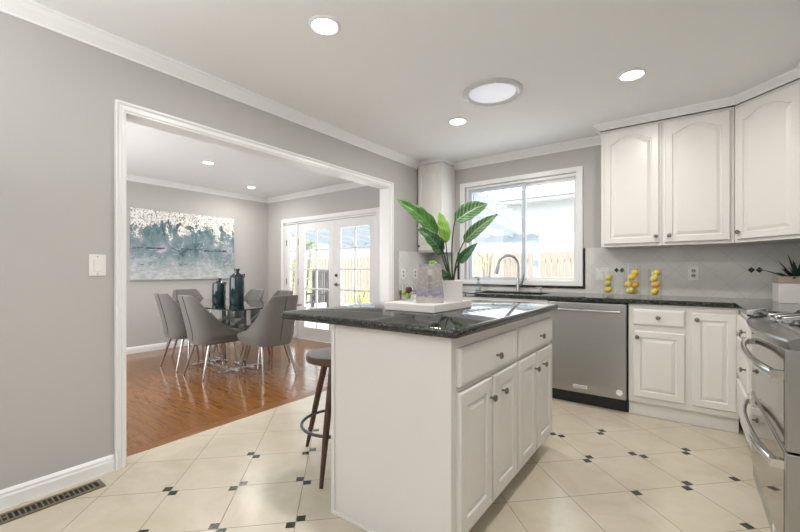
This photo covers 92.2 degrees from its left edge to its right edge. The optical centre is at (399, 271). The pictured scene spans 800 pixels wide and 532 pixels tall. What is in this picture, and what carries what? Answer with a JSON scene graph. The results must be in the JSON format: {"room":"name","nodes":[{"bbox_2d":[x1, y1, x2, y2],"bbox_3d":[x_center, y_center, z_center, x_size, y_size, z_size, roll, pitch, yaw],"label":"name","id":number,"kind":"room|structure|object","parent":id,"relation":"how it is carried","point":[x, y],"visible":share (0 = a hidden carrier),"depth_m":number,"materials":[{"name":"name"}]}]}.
{"room":"kitchen","nodes":[
{"label":"kitchen","id":0,"kind":"room"},
{"bbox_2d":[126,180,267,347],"bbox_3d":[-3.625,-0.090,5.430,0.100,2.440,3.985,0,0,37],"label":"wall","id":1,"kind":"structure","parent":0,"point":[144,326],"depth_m":5.85,"materials":[{"name":"beige paint"}]},
{"bbox_2d":[126,339,192,354],"bbox_3d":[-3.427,1.085,5.282,0.395,0.090,3.985,0,0,37],"label":"baseboard","id":2,"kind":"structure","parent":1,"relation":"attached to","point":[138,349],"depth_m":5.46,"materials":[{"name":"white paint"}]},
{"bbox_2d":[130,207,233,279],"bbox_3d":[-3.233,-0.374,5.842,0.035,0.994,1.490,0,0,37],"label":"painting","id":3,"kind":"object","parent":1,"relation":"attached to","point":[164,245],"visible":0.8,"depth_m":5.73,"materials":[{"name":"fabric"}]},
{"bbox_2d":[126,174,366,202],"bbox_3d":[-2.235,-1.272,4.396,3.365,0.075,3.985,0,0,37],"label":"trim","id":4,"kind":"structure","parent":1,"relation":"attached to","point":[129,177],"depth_m":6.01,"materials":[{"name":"white paint"}]},
{"bbox_2d":[0,11,417,489],"bbox_3d":[-1.792,-0.090,2.072,0.120,2.440,7.185,0,0,37],"label":"wall","id":5,"kind":"structure","parent":0,"point":[58,92],"depth_m":2.02,"materials":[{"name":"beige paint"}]},
{"bbox_2d":[0,454,114,509],"bbox_3d":[-2.753,1.085,0.668,0.016,0.090,3.785,0,0,37],"label":"baseboard","id":6,"kind":"structure","parent":5,"relation":"attached to","point":[11,496],"depth_m":1.98,"materials":[{"name":"white paint"}]},
{"bbox_2d":[89,254,105,275],"bbox_3d":[-1.671,-0.033,2.126,0.010,0.118,0.078,0,0,37],"label":"light switch","id":7,"kind":"object","parent":5,"relation":"attached to","point":[97,263],"visible":1,"depth_m":2.12,"materials":[{"name":"white plastic"}]},
{"bbox_2d":[0,0,420,168],"bbox_3d":[-1.810,-1.272,1.886,0.074,0.075,6.865,0,0,37],"label":"trim","id":8,"kind":"structure","parent":5,"relation":"attached to","point":[30,11],"depth_m":2.39,"materials":[{"name":"white paint"}]},
{"bbox_2d":[128,121,374,187],"bbox_3d":[-0.966,0.077,3.305,0.026,2.105,2.579,0,0,37],"label":"trim","id":9,"kind":"structure","parent":5,"relation":"attached to","point":[128,121],"depth_m":2.85,"materials":[{"name":"white paint"}]},
{"bbox_2d":[114,99,393,470],"bbox_3d":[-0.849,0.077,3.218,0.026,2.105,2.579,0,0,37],"label":"trim","id":10,"kind":"structure","parent":5,"relation":"attached to","point":[121,108],"depth_m":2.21,"materials":[{"name":"white paint"}]},
{"bbox_2d":[401,269,404,278],"bbox_3d":[0.039,0.030,4.408,0.010,0.118,0.074,0,0,37],"label":"wall outlet","id":11,"kind":"object","parent":5,"relation":"attached to","point":[402,270],"visible":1,"depth_m":4.40,"materials":[{"name":"white plastic"}]},
{"bbox_2d":[413,269,416,278],"bbox_3d":[0.182,0.030,4.601,0.010,0.118,0.074,0,0,37],"label":"wall outlet","id":12,"kind":"object","parent":5,"relation":"attached to","point":[414,270],"visible":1,"depth_m":4.59,"materials":[{"name":"white plastic"}]},
{"bbox_2d":[126,337,330,450],"bbox_3d":[-2.272,1.155,4.423,3.275,0.050,3.985,0,0,37],"label":"floor","id":13,"kind":"structure","parent":0,"point":[162,402],"depth_m":3.74,"materials":[{"name":"brown wood"}]},
{"bbox_2d":[154,293,216,371],"bbox_3d":[-2.564,0.691,4.570,0.450,0.883,0.577,0,0,37],"label":"dining chair","id":14,"kind":"object","parent":13,"relation":"on","point":[173,324],"visible":0.72,"depth_m":4.35,"materials":[{"name":"grey fabric"}]},
{"bbox_2d":[171,289,219,359],"bbox_3d":[-2.767,0.691,5.175,0.577,0.883,0.450,0,0,37],"label":"dining chair","id":15,"kind":"object","parent":13,"relation":"on","point":[190,292],"visible":0.2,"depth_m":5.26,"materials":[{"name":"grey fabric"}]},
{"bbox_2d":[177,295,243,381],"bbox_3d":[-2.076,0.691,4.195,0.450,0.883,0.577,0,0,37],"label":"dining chair","id":16,"kind":"object","parent":13,"relation":"on","point":[203,329],"visible":0.96,"depth_m":4.01,"materials":[{"name":"grey fabric"}]},
{"bbox_2d":[213,289,263,355],"bbox_3d":[-2.136,0.691,5.146,0.450,0.883,0.577,0,0,37],"label":"dining chair","id":17,"kind":"object","parent":13,"relation":"on","point":[252,294],"visible":0.33,"depth_m":5.25,"materials":[{"name":"grey fabric"}]},
{"bbox_2d":[176,298,301,374],"bbox_3d":[-2.068,0.755,4.592,1.740,0.750,0.860,0,0,37],"label":"dining table","id":18,"kind":"object","parent":13,"relation":"on","point":[249,305],"visible":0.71,"depth_m":4.43,"materials":[{"name":"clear glass"}]},
{"bbox_2d":[212,278,225,303],"bbox_3d":[-2.106,0.230,4.476,0.148,0.298,0.148,0,0,37],"label":"ceramic bottle","id":19,"kind":"object","parent":18,"relation":"on","point":[218,287],"visible":1,"depth_m":4.42,"materials":[{"name":"teal ceramic"}]},
{"bbox_2d":[229,269,244,304],"bbox_3d":[-1.867,0.175,4.407,0.162,0.408,0.162,0,0,37],"label":"ceramic bottle","id":20,"kind":"object","parent":18,"relation":"on","point":[236,280],"visible":1,"depth_m":4.34,"materials":[{"name":"teal ceramic"}]},
{"bbox_2d":[238,290,292,368],"bbox_3d":[-1.642,0.691,4.779,0.450,0.883,0.577,0,0,37],"label":"dining chair","id":21,"kind":"object","parent":13,"relation":"on","point":[278,292],"visible":0.12,"depth_m":4.79,"materials":[{"name":"grey fabric"}]},
{"bbox_2d":[237,295,297,384],"bbox_3d":[-1.383,0.691,4.108,0.577,0.883,0.450,0,0,37],"label":"dining chair","id":22,"kind":"object","parent":13,"relation":"on","point":[269,329],"visible":0.93,"depth_m":3.93,"materials":[{"name":"grey fabric"}]},
{"bbox_2d":[0,390,771,531],"bbox_3d":[-0.370,1.155,1.014,3.665,0.051,7.185,0,0,37],"label":"floor","id":23,"kind":"structure","parent":0,"point":[598,469],"depth_m":2.02,"materials":[{"name":"beige tile"}]},
{"bbox_2d":[0,479,105,524],"bbox_3d":[-1.753,1.125,1.827,0.102,0.009,0.560,0,0,37],"label":"floor vent","id":24,"kind":"object","parent":23,"relation":"in","point":[28,509],"visible":1,"depth_m":1.88,"materials":[{"name":"brown metal"}]},
{"bbox_2d":[126,386,326,456],"bbox_3d":[-0.922,1.154,3.418,0.090,0.052,3.985,0,0,37],"label":"trim","id":25,"kind":"structure","parent":23,"relation":"on","point":[252,412],"depth_m":2.81,"materials":[{"name":"brown wood"}]},
{"bbox_2d":[300,347,330,488],"bbox_3d":[-0.404,0.809,2.319,0.534,0.648,0.541,0,0,37],"label":"bar stool","id":26,"kind":"object","parent":23,"relation":"on","point":[321,357],"visible":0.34,"depth_m":2.15,"materials":[{"name":"brown wood"}]},
{"bbox_2d":[331,311,551,531],"bbox_3d":[0.342,0.688,2.121,0.688,0.884,1.308,0,0,37],"label":"kitchen island","id":27,"kind":"object","parent":23,"relation":"on","point":[427,432],"visible":0.96,"depth_m":1.64,"materials":[{"name":"white paint"}]},
{"bbox_2d":[281,298,557,338],"bbox_3d":[0.200,0.228,2.244,1.042,0.036,1.390,0,0,37],"label":"island countertop","id":28,"kind":"structure","parent":27,"relation":"on","point":[483,315],"depth_m":1.78,"materials":[{"name":"black stone"}]},
{"bbox_2d":[385,299,471,312],"bbox_3d":[0.167,0.189,2.163,0.315,0.041,0.420,0,0,37],"label":"serving board","id":29,"kind":"object","parent":28,"relation":"on","point":[411,305],"visible":0.86,"depth_m":2.02,"materials":[{"name":"white ceramic"}]},
{"bbox_2d":[401,294,415,299],"bbox_3d":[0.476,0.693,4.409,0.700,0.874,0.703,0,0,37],"label":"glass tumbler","id":30,"kind":"object","parent":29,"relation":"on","point":[412,295],"visible":0.05,"depth_m":4.29,"materials":[{"name":"clear"}]},
{"bbox_2d":[416,264,443,302],"bbox_3d":[0.160,0.065,2.063,0.146,0.204,0.086,0,0,4],"label":"glass vase","id":31,"kind":"object","parent":29,"relation":"on","point":[429,283],"visible":1,"depth_m":2.02,"materials":[{"name":"clear glass"}]},
{"bbox_2d":[397,199,497,300],"bbox_3d":[0.249,-0.119,2.179,0.553,0.572,0.249,0,0,-6],"label":"potted plant","id":32,"kind":"object","parent":29,"relation":"on","point":[452,288],"visible":0.91,"depth_m":2.13,"materials":[{"name":"green plant"}]},
{"bbox_3d":[0.042,0.121,2.181,0.080,0.092,0.080,0,0,37],"label":"glass tumbler","id":33,"kind":"object","parent":29,"relation":"on","visible":0},
{"bbox_2d":[405,293,410,298],"bbox_3d":[0.045,0.141,2.173,0.034,0.035,0.034,0,0,37],"label":"lime","id":34,"kind":"object","parent":33,"relation":"in","point":[407,295],"visible":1,"depth_m":2.16,"materials":[{"name":"green food"}]},
{"bbox_2d":[405,286,411,292],"bbox_3d":[0.050,0.105,2.177,0.039,0.040,0.040,0,0,37],"label":"plum","id":35,"kind":"object","parent":33,"relation":"in","point":[408,289],"visible":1,"depth_m":2.16,"materials":[{"name":"purple food"}]},
{"bbox_2d":[462,296,547,302],"bbox_3d":[1.123,0.693,3.927,0.906,0.874,0.703,0,0,37],"label":"base cabinet","id":36,"kind":"object","parent":23,"relation":"on","point":[463,297],"visible":0.02,"depth_m":3.64,"materials":[{"name":"white paint"}]},
{"bbox_2d":[548,300,628,411],"bbox_3d":[1.724,0.694,3.453,0.612,0.872,0.732,0,0,37],"label":"dishwasher","id":37,"kind":"object","parent":23,"relation":"on","point":[590,340],"visible":0.87,"depth_m":3.18,"materials":[{"name":"silver metal"}]},
{"bbox_2d":[629,304,738,432],"bbox_3d":[2.251,0.693,3.087,0.659,0.874,0.705,0,0,37],"label":"base cabinet","id":38,"kind":"object","parent":23,"relation":"on","point":[683,359],"visible":0.98,"depth_m":2.83,"materials":[{"name":"white paint"}]},
{"bbox_2d":[737,311,752,447],"bbox_3d":[2.573,0.693,2.484,0.673,0.874,1.288,0,0,37],"label":"base cabinet","id":39,"kind":"object","parent":23,"relation":"on","point":[744,388],"visible":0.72,"depth_m":2.31,"materials":[{"name":"white paint"}]},
{"bbox_2d":[400,289,799,316],"bbox_3d":[1.431,0.236,3.335,3.523,0.036,1.291,0,0,37],"label":"countertop","id":40,"kind":"structure","parent":39,"relation":"on","point":[742,304],"depth_m":3.07,"materials":[{"name":"black stone"}]},
{"bbox_2d":[494,254,524,291],"bbox_3d":[1.184,0.017,4.159,0.321,0.402,0.094,0,0,16],"label":"faucet","id":41,"kind":"object","parent":40,"relation":"on","point":[518,289],"visible":1,"depth_m":4.14,"materials":[{"name":"metal"}]},
{"bbox_2d":[758,255,799,303],"bbox_3d":[2.775,0.048,2.669,0.377,0.339,0.390,0,0,-32],"label":"succulent","id":42,"kind":"object","parent":40,"relation":"on","point":[785,289],"visible":1,"depth_m":2.62,"materials":[{"name":"white ceramic"}]},
{"bbox_3d":[1.925,0.110,3.554,0.090,0.215,0.090,0,0,37],"label":"glass jar","id":43,"kind":"object","parent":40,"relation":"on","visible":0},
{"bbox_2d":[604,280,610,286],"bbox_3d":[1.919,0.115,3.554,0.060,0.060,0.054,0,0,37],"label":"lemon","id":44,"kind":"object","parent":43,"relation":"in","point":[607,283],"visible":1,"depth_m":3.54,"materials":[{"name":"yellow food"}]},
{"bbox_2d":[604,287,611,292],"bbox_3d":[1.922,0.172,3.554,0.070,0.055,0.054,0,0,37],"label":"lemon","id":45,"kind":"object","parent":43,"relation":"in","point":[607,289],"visible":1,"depth_m":3.54,"materials":[{"name":"yellow food"}]},
{"bbox_2d":[605,274,612,280],"bbox_3d":[1.930,0.059,3.554,0.062,0.059,0.054,0,0,37],"label":"lemon","id":46,"kind":"object","parent":43,"relation":"in","point":[609,277],"visible":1,"depth_m":3.53,"materials":[{"name":"yellow food"}]},
{"bbox_3d":[1.982,0.075,3.287,0.128,0.285,0.128,0,0,37],"label":"glass jar","id":47,"kind":"object","parent":40,"relation":"on","visible":0},
{"bbox_2d":[624,281,632,286],"bbox_3d":[1.962,0.111,3.301,0.068,0.056,0.054,0,0,37],"label":"lemon","id":48,"kind":"object","parent":47,"relation":"in","point":[627,283],"visible":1,"depth_m":3.28,"materials":[{"name":"yellow food"}]},
{"bbox_2d":[626,288,634,293],"bbox_3d":[1.958,0.169,3.273,0.068,0.056,0.054,0,0,37],"label":"lemon","id":49,"kind":"object","parent":47,"relation":"in","point":[629,290],"visible":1,"depth_m":3.25,"materials":[{"name":"yellow food"}]},
{"bbox_2d":[627,274,635,280],"bbox_3d":[1.970,0.052,3.271,0.071,0.054,0.054,0,0,37],"label":"lemon","id":50,"kind":"object","parent":47,"relation":"in","point":[631,277],"visible":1,"depth_m":3.25,"materials":[{"name":"yellow food"}]},
{"bbox_2d":[631,270,638,275],"bbox_3d":[2.008,0.017,3.293,0.060,0.061,0.054,0,0,37],"label":"lemon","id":51,"kind":"object","parent":47,"relation":"in","point":[635,272],"visible":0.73,"depth_m":3.27,"materials":[{"name":"yellow food"}]},
{"bbox_2d":[632,281,638,287],"bbox_3d":[2.004,0.115,3.275,0.056,0.068,0.054,0,0,37],"label":"lemon","id":52,"kind":"object","parent":47,"relation":"in","point":[635,284],"visible":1,"depth_m":3.26,"materials":[{"name":"orange food"}]},
{"bbox_3d":[2.108,0.100,3.180,0.100,0.235,0.100,0,0,37],"label":"glass jar","id":53,"kind":"object","parent":40,"relation":"on","visible":0},
{"bbox_2d":[650,275,657,281],"bbox_3d":[2.099,0.062,3.180,0.060,0.060,0.054,0,0,37],"label":"lemon","id":54,"kind":"object","parent":53,"relation":"in","point":[654,278],"visible":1,"depth_m":3.17,"materials":[{"name":"yellow food"}]},
{"bbox_2d":[651,288,658,294],"bbox_3d":[2.104,0.167,3.174,0.057,0.065,0.054,0,0,37],"label":"lemon","id":55,"kind":"object","parent":53,"relation":"in","point":[654,291],"visible":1,"depth_m":3.16,"materials":[{"name":"yellow food"}]},
{"bbox_2d":[651,281,660,287],"bbox_3d":[2.111,0.111,3.176,0.070,0.055,0.054,0,0,37],"label":"lemon","id":56,"kind":"object","parent":53,"relation":"in","point":[656,284],"visible":1,"depth_m":3.16,"materials":[{"name":"orange food"}]},
{"bbox_2d":[652,270,659,275],"bbox_3d":[2.122,0.018,3.186,0.058,0.062,0.054,0,0,37],"label":"lemon","id":57,"kind":"object","parent":53,"relation":"in","point":[655,272],"visible":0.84,"depth_m":3.17,"materials":[{"name":"yellow food"}]},
{"bbox_2d":[738,308,799,531],"bbox_3d":[1.871,0.655,1.612,0.662,0.951,0.930,0,0,37],"label":"oven range","id":58,"kind":"object","parent":23,"relation":"on","point":[773,432],"visible":1,"depth_m":1.54,"materials":[{"name":"metal"}]},
{"bbox_2d":[765,313,799,335],"bbox_3d":[1.920,0.240,1.575,0.540,0.030,0.920,0,0,37],"label":"cooktop","id":59,"kind":"object","parent":58,"relation":"in","point":[792,328],"depth_m":1.59,"materials":[{"name":"metal"}]},
{"bbox_2d":[32,0,799,197],"bbox_3d":[-1.690,-1.360,2.059,7.230,0.100,7.485,0,0,37],"label":"ceiling","id":60,"kind":"structure","parent":0,"point":[394,74],"depth_m":2.40,"materials":[{"name":"white paint"}]},
{"bbox_2d":[202,161,214,164],"bbox_3d":[-2.309,-1.306,4.637,0.150,0.009,0.150,0,0,37],"label":"recessed light","id":61,"kind":"object","parent":60,"relation":"in","point":[203,162],"visible":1,"depth_m":4.62,"materials":[{"name":"white paint"}]},
{"bbox_2d":[308,15,340,35],"bbox_3d":[-0.401,-1.306,2.050,0.170,0.009,0.170,0,0,37],"label":"recessed light","id":62,"kind":"object","parent":60,"relation":"in","point":[325,25],"visible":1,"depth_m":2.04,"materials":[{"name":"white paint"}]},
{"bbox_2d":[448,117,467,124],"bbox_3d":[0.503,-1.306,3.357,0.170,0.009,0.170,0,0,37],"label":"recessed light","id":63,"kind":"object","parent":60,"relation":"in","point":[457,120],"visible":1,"depth_m":3.35,"materials":[{"name":"white paint"}]},
{"bbox_2d":[463,78,522,106],"bbox_3d":[0.676,-1.298,2.819,0.430,0.023,0.430,0,0,37],"label":"skylight","id":64,"kind":"object","parent":60,"relation":"attached to","point":[489,92],"visible":1,"depth_m":2.79,"materials":[{"name":"grey plastic"}]},
{"bbox_2d":[469,83,515,102],"bbox_3d":[0.676,-1.299,2.819,0.336,0.010,0.336,0,0,37],"label":"diffuser","id":65,"kind":"object","parent":64,"relation":"attached to","point":[487,92],"depth_m":2.81,"materials":[{"name":"grey plastic"}]},
{"bbox_2d":[617,68,646,81],"bbox_3d":[1.545,-1.306,2.562,0.170,0.009,0.170,0,0,37],"label":"recessed light","id":66,"kind":"object","parent":60,"relation":"in","point":[635,73],"visible":1,"depth_m":2.55,"materials":[{"name":"white paint"}]},
{"bbox_2d":[268,145,758,300],"bbox_3d":[0.466,-0.090,4.957,7.230,2.440,0.140,0,0,37],"label":"wall","id":67,"kind":"structure","parent":0,"point":[589,158],"depth_m":4.61,"materials":[{"name":"beige paint"}]},
{"bbox_2d":[286,224,295,334],"bbox_3d":[-1.865,0.147,6.645,0.275,1.901,0.054,0,0,37],"label":"door","id":68,"kind":"structure","parent":67,"relation":"in","point":[290,228],"depth_m":6.67,"materials":[{"name":"white paint"}]},
{"bbox_2d":[299,220,333,340],"bbox_3d":[-1.374,0.147,6.280,0.873,1.901,0.054,0,0,37],"label":"door","id":69,"kind":"structure","parent":67,"relation":"in","point":[317,333],"depth_m":6.27,"materials":[{"name":"white paint"}]},
{"bbox_2d":[281,207,379,342],"bbox_3d":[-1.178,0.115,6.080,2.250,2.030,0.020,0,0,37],"label":"trim","id":70,"kind":"structure","parent":67,"relation":"attached to","point":[371,210],"depth_m":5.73,"materials":[{"name":"white paint"}]},
{"bbox_2d":[334,215,375,305],"bbox_3d":[-0.684,0.147,5.741,0.871,1.901,0.095,0,0,37],"label":"door","id":71,"kind":"structure","parent":67,"relation":"in","point":[354,222],"depth_m":5.76,"materials":[{"name":"white paint"}]},
{"bbox_2d":[418,161,454,253],"bbox_3d":[0.433,-0.750,4.662,0.328,1.049,0.368,0,0,37],"label":"upper cabinet","id":72,"kind":"object","parent":67,"relation":"attached to","point":[436,181],"visible":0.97,"depth_m":4.56,"materials":[{"name":"white paint"}]},
{"bbox_2d":[420,157,454,165],"bbox_3d":[0.446,-1.292,4.664,0.377,0.035,0.354,0,0,37],"label":"trim","id":73,"kind":"structure","parent":72,"relation":"on","point":[443,159],"depth_m":4.53,"materials":[{"name":"white paint"}]},
{"bbox_2d":[457,248,584,288],"bbox_3d":[1.273,-0.028,4.255,1.426,0.405,0.022,0,0,37],"label":"trim","id":74,"kind":"structure","parent":67,"relation":"attached to","point":[493,285],"depth_m":4.10,"materials":[{"name":"black tile"}]},
{"bbox_2d":[460,166,582,285],"bbox_3d":[1.319,-0.453,4.311,1.370,1.205,0.154,0,0,37],"label":"window","id":75,"kind":"structure","parent":67,"relation":"in","point":[577,177],"depth_m":4.18,"materials":[{"name":"white paint"}]},
{"bbox_2d":[454,135,600,169],"bbox_3d":[1.317,-1.272,4.191,1.650,0.075,0.074,0,0,37],"label":"trim","id":76,"kind":"structure","parent":67,"relation":"attached to","point":[593,140],"depth_m":4.12,"materials":[{"name":"white paint"}]},
{"bbox_2d":[398,243,799,298],"bbox_3d":[0.872,-0.006,2.583,3.545,0.448,3.185,0,0,37],"label":"backsplash","id":77,"kind":"structure","parent":67,"relation":"attached to","point":[723,269],"depth_m":3.37,"materials":[{"name":"grey tile"}]},
{"bbox_2d":[596,268,608,279],"bbox_3d":[1.964,0.027,3.737,0.116,0.118,0.010,0,0,37],"label":"light switch","id":78,"kind":"object","parent":67,"relation":"attached to","point":[601,273],"visible":0.89,"depth_m":3.74,"materials":[{"name":"white plastic"}]},
{"bbox_2d":[601,120,662,248],"bbox_3d":[2.075,-0.735,3.441,0.452,1.039,0.368,0,0,37],"label":"upper cabinet","id":79,"kind":"object","parent":67,"relation":"attached to","point":[631,157],"visible":0.99,"depth_m":3.31,"materials":[{"name":"white paint"}]},
{"bbox_2d":[614,267,762,272],"bbox_3d":[2.467,-0.010,3.369,1.044,0.048,0.004,0,0,37],"label":"trim","id":80,"kind":"structure","parent":67,"relation":"attached to","point":[751,269],"depth_m":3.10,"materials":[{"name":"black tile"}]},
{"bbox_2d":[688,266,698,279],"bbox_3d":[2.529,0.018,3.316,0.074,0.118,0.010,0,0,37],"label":"wall outlet","id":81,"kind":"object","parent":67,"relation":"attached to","point":[693,271],"visible":1,"depth_m":3.31,"materials":[{"name":"white plastic"}]},
{"bbox_2d":[593,62,799,136],"bbox_3d":[2.219,-1.282,2.889,0.613,0.055,1.808,0,0,-17],"label":"trim","id":82,"kind":"structure","parent":67,"relation":"attached to","point":[793,74],"depth_m":2.98,"materials":[{"name":"white paint"}]},
{"bbox_2d":[662,107,733,246],"bbox_3d":[2.440,-0.735,3.169,0.453,1.039,0.368,0,0,37],"label":"upper cabinet","id":83,"kind":"object","parent":67,"relation":"attached to","point":[698,149],"visible":1,"depth_m":3.04,"materials":[{"name":"white paint"}]},
{"bbox_2d":[731,79,799,244],"bbox_3d":[2.794,-0.735,2.735,0.638,1.039,0.643,0,0,37],"label":"upper cabinet","id":84,"kind":"object","parent":67,"relation":"attached to","point":[767,125],"visible":0.98,"depth_m":2.68,"materials":[{"name":"white paint"}]},
{"label":"outside","id":85,"kind":"structure","parent":0,"visible":0},
{"bbox_2d":[294,303,351,342],"bbox_3d":[4.651,1.210,12.952,24.000,0.080,17.665,0,0,37],"label":"ground","id":86,"kind":"structure","parent":85,"point":[320,305],"depth_m":8.61,"materials":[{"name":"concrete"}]},
{"bbox_2d":[292,248,294,292],"bbox_3d":[-3.507,0.197,12.445,0.745,1.948,0.735,0,0,37],"label":"climbing shrub","id":87,"kind":"object","parent":86,"relation":"on","point":[293,271],"visible":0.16,"depth_m":12.39,"materials":[{"name":"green plant"}]},
{"bbox_2d":[292,240,318,300],"bbox_3d":[-2.741,0.090,11.123,0.826,2.161,0.849,0,0,37],"label":"climbing shrub","id":88,"kind":"object","parent":86,"relation":"on","point":[310,255],"visible":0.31,"depth_m":11.11,"materials":[{"name":"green plant"}]},
{"bbox_2d":[306,270,328,307],"bbox_3d":[-2.139,0.565,9.413,0.590,1.210,0.550,0,0,37],"label":"patio chair","id":89,"kind":"object","parent":86,"relation":"on","point":[323,275],"visible":0.68,"depth_m":9.53,"materials":[{"name":"grey"}]},
{"bbox_2d":[306,228,369,258],"bbox_3d":[-1.057,-0.690,20.106,6.100,3.720,5.800,0,0,37],"label":"house","id":90,"kind":"structure","parent":86,"relation":"on","point":[321,253],"depth_m":18.89,"materials":[{"name":"paint"}]},
{"bbox_2d":[350,289,369,304],"bbox_3d":[-1.285,0.868,12.291,0.744,0.611,0.817,0,0,37],"label":"shrub","id":91,"kind":"object","parent":86,"relation":"on","point":[363,293],"visible":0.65,"depth_m":12.24,"materials":[{"name":"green plant"}]},
{"bbox_2d":[292,192,547,305],"bbox_3d":[-0.246,0.011,8.490,5.870,2.318,3.370,0,0,37],"label":"patio cover","id":92,"kind":"object","parent":86,"relation":"on","point":[488,236],"visible":0.3,"depth_m":8.01,"materials":[{"name":"grey"}]},
{"bbox_2d":[292,251,573,303],"bbox_3d":[2.190,0.334,10.872,17.535,1.672,0.060,0,0,37],"label":"fence","id":93,"kind":"object","parent":86,"relation":"on","point":[363,276],"visible":0.14,"depth_m":10.61,"materials":[{"name":"brown wood"}]},
{"bbox_2d":[473,245,507,276],"bbox_3d":[2.171,0.268,9.569,0.805,1.805,0.894,0,0,-37],"label":"shrub","id":94,"kind":"object","parent":86,"relation":"on","point":[491,256],"visible":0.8,"depth_m":9.47,"materials":[{"name":"brown plant"}]},
{"bbox_2d":[473,185,573,277],"bbox_3d":[7.236,-1.150,15.170,10.300,4.640,6.920,0,0,37],"label":"house","id":95,"kind":"structure","parent":86,"relation":"on","point":[552,208],"depth_m":13.13,"materials":[{"name":"paint"}]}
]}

